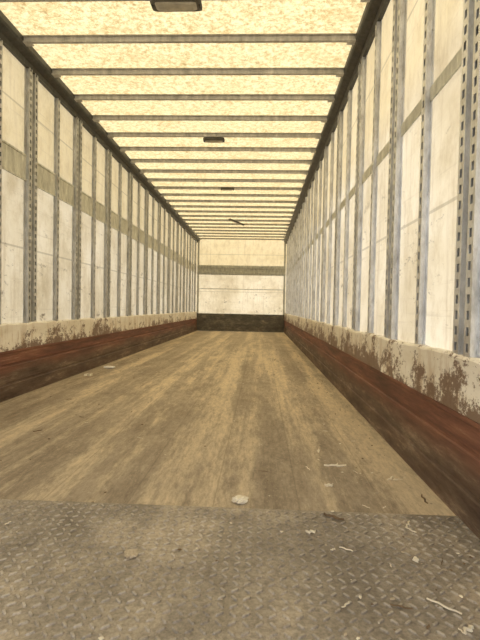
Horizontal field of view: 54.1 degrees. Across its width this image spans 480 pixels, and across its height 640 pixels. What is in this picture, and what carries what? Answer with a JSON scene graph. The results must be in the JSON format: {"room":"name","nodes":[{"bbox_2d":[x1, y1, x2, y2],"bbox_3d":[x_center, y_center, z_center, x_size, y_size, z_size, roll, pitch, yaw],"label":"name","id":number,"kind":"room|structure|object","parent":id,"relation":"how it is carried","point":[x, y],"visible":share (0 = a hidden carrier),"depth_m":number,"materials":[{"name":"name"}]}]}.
{"room":"truck trailer interior","nodes":[
{"label":"truck trailer interior","id":0,"kind":"room"},
{"bbox_2d":[1,46,196,322],"bbox_3d":[-1.550,-0.820,6.428,0.001,2.620,13.950,1,2,2],"label":"wall","id":1,"kind":"structure","parent":0,"point":[13,70],"depth_m":4.35,"materials":[{"name":"plastic"}]},
{"bbox_2d":[0,318,196,401],"bbox_3d":[-1.551,0.315,6.433,0.044,0.352,13.900,1,2,2],"label":"baseboard","id":2,"kind":"structure","parent":1,"relation":"attached to","point":[23,370],"depth_m":4.49,"materials":[{"name":"brown wood"}]},
{"bbox_2d":[0,312,196,351],"bbox_3d":[-1.545,0.039,6.426,0.042,0.198,13.900,1,2,2],"label":"trim","id":3,"kind":"structure","parent":1,"relation":"attached to","point":[13,336],"depth_m":4.48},
{"bbox_2d":[0,40,196,324],"bbox_3d":[-1.535,-1.029,6.302,0.028,1.975,13.680,1,2,2],"label":"posts","id":4,"kind":"object","parent":1,"relation":"attached to","point":[30,79],"visible":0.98,"depth_m":4.67,"materials":[{"name":"grey metal"}]},
{"bbox_2d":[2,139,196,272],"bbox_3d":[-1.536,-1.249,6.391,0.012,0.200,13.900,1,2,2],"label":"trim","id":5,"kind":"structure","parent":1,"relation":"attached to","point":[13,159],"depth_m":4.39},
{"bbox_2d":[0,10,199,242],"bbox_3d":[-1.478,-2.066,6.391,0.094,0.115,13.948,1,2,2],"label":"trim","id":6,"kind":"structure","parent":1,"relation":"attached to","point":[12,39],"depth_m":4.29,"materials":[{"name":"black metal"}]},
{"bbox_2d":[0,0,366,238],"bbox_3d":[-0.246,-2.105,6.337,2.560,0.012,13.950,1,2,2],"label":"ceiling","id":7,"kind":"structure","parent":0,"point":[216,16],"depth_m":3.77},
{"bbox_2d":[0,0,369,240],"bbox_3d":[-0.255,-2.073,6.153,2.440,0.045,14.082,1,2,2],"label":"bow","id":8,"kind":"object","parent":7,"relation":"attached to","point":[29,40],"visible":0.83,"depth_m":4.72,"materials":[{"name":"grey metal"}]},
{"bbox_2d":[149,0,201,11],"bbox_3d":[-0.395,-1.952,2.909,0.315,0.036,0.136,1,2,2],"label":"dome lamp","id":9,"kind":"object","parent":8,"relation":"attached to","point":[157,5],"visible":1,"depth_m":2.90,"materials":[{"name":"grey plastic"}]},
{"bbox_2d":[203,137,224,142],"bbox_3d":[-0.293,-2.016,5.281,0.240,0.036,0.104,1,2,2],"label":"dome lamp","id":10,"kind":"object","parent":8,"relation":"attached to","point":[205,139],"visible":1,"depth_m":5.25,"materials":[{"name":"black plastic"}]},
{"bbox_2d":[221,187,233,190],"bbox_3d":[-0.199,-2.074,7.454,0.210,0.036,0.091,1,2,2],"label":"recessed light","id":11,"kind":"object","parent":7,"relation":"in","point":[222,188],"visible":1,"depth_m":7.42,"materials":[{"name":"plastic"}]},
{"bbox_2d":[229,219,244,225],"bbox_3d":[-0.078,-2.158,10.352,0.366,0.147,0.163,1,2,-20],"label":"dome lamp","id":12,"kind":"object","parent":7,"relation":"attached to","point":[232,220],"visible":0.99,"depth_m":10.29,"materials":[{"name":"black plastic"}]},
{"bbox_2d":[0,331,455,515],"bbox_3d":[-0.297,0.545,6.411,2.560,0.060,13.950,1,2,2],"label":"floor","id":13,"kind":"structure","parent":0,"point":[218,450],"depth_m":2.48,"materials":[{"name":"brown wood"}]},
{"bbox_2d":[0,499,479,639],"bbox_3d":[-0.549,0.669,0.545,2.500,0.008,2.205,1,2,2],"label":"floor plate","id":14,"kind":"object","parent":13,"relation":"on","point":[163,592],"visible":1,"depth_m":1.22,"materials":[{"name":"grey metal"}]},
{"bbox_2d":[124,549,137,558],"bbox_3d":[-0.302,0.647,1.303,0.039,0.008,0.048,1,2,-12],"label":"clod","id":15,"kind":"object","parent":14,"relation":"on","point":[130,553],"visible":1,"depth_m":1.30,"materials":[{"name":"brown soil"}]},
{"bbox_2d":[0,346,479,639],"bbox_3d":[-0.361,0.559,4.433,2.436,0.020,7.005,1,2,2],"label":"debris","id":16,"kind":"object","parent":13,"relation":"on","point":[469,628],"visible":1,"depth_m":1.45,"materials":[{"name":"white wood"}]},
{"bbox_2d":[232,495,248,503],"bbox_3d":[0.000,0.641,1.679,0.062,0.021,0.062,1,2,2],"label":"crumpled paper","id":17,"kind":"object","parent":13,"relation":"on","point":[239,499],"visible":1,"depth_m":1.67,"materials":[{"name":"white paper"}]},
{"bbox_2d":[196,239,286,331],"bbox_3d":[0.029,-0.981,13.340,2.560,2.620,0.001,1,2,2],"label":"wall","id":18,"kind":"structure","parent":0,"point":[227,297],"depth_m":13.33,"materials":[{"name":"plastic"}]},
{"bbox_2d":[197,313,283,331],"bbox_3d":[0.007,0.077,13.343,2.500,0.496,0.048,1,2,2],"label":"trim","id":19,"kind":"structure","parent":18,"relation":"attached to","point":[205,321],"depth_m":13.33,"materials":[{"name":"brown wood"}]},
{"bbox_2d":[197,241,285,314],"bbox_3d":[0.032,-1.200,13.315,2.500,2.060,0.033,1,2,2],"label":"trim","id":20,"kind":"structure","parent":18,"relation":"attached to","point":[201,269],"depth_m":13.30,"materials":[{"name":"metal"}]},
{"bbox_2d":[298,0,462,350],"bbox_3d":[1.007,-0.768,6.319,0.001,2.620,13.950,1,2,2],"label":"wall","id":21,"kind":"structure","parent":0,"point":[449,13],"depth_m":2.29,"materials":[{"name":"plastic"}]},
{"bbox_2d":[284,0,389,243],"bbox_3d":[0.983,-2.016,6.286,0.094,0.115,13.948,1,2,2],"label":"trim","id":22,"kind":"structure","parent":21,"relation":"attached to","point":[374,11],"depth_m":3.83,"materials":[{"name":"black metal"}]},
{"bbox_2d":[289,47,461,271],"bbox_3d":[1.007,-1.087,6.286,0.008,0.060,13.900,1,2,2],"label":"trim","id":23,"kind":"structure","parent":21,"relation":"attached to","point":[454,65],"depth_m":2.20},
{"bbox_2d":[284,320,479,538],"bbox_3d":[0.963,0.366,6.327,0.044,0.352,13.900,1,2,2],"label":"baseboard","id":24,"kind":"structure","parent":21,"relation":"attached to","point":[441,444],"depth_m":2.03,"materials":[{"name":"brown wood"}]},
{"bbox_2d":[284,313,479,423],"bbox_3d":[0.968,0.090,6.319,0.042,0.198,13.900,1,2,2],"label":"trim","id":25,"kind":"structure","parent":21,"relation":"attached to","point":[451,379],"depth_m":2.05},
{"bbox_2d":[285,0,479,357],"bbox_3d":[0.984,-0.973,6.047,0.028,1.975,13.680,1,2,2],"label":"posts","id":26,"kind":"object","parent":21,"relation":"attached to","point":[466,316],"visible":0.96,"depth_m":2.48,"materials":[{"name":"grey metal"}]}
]}

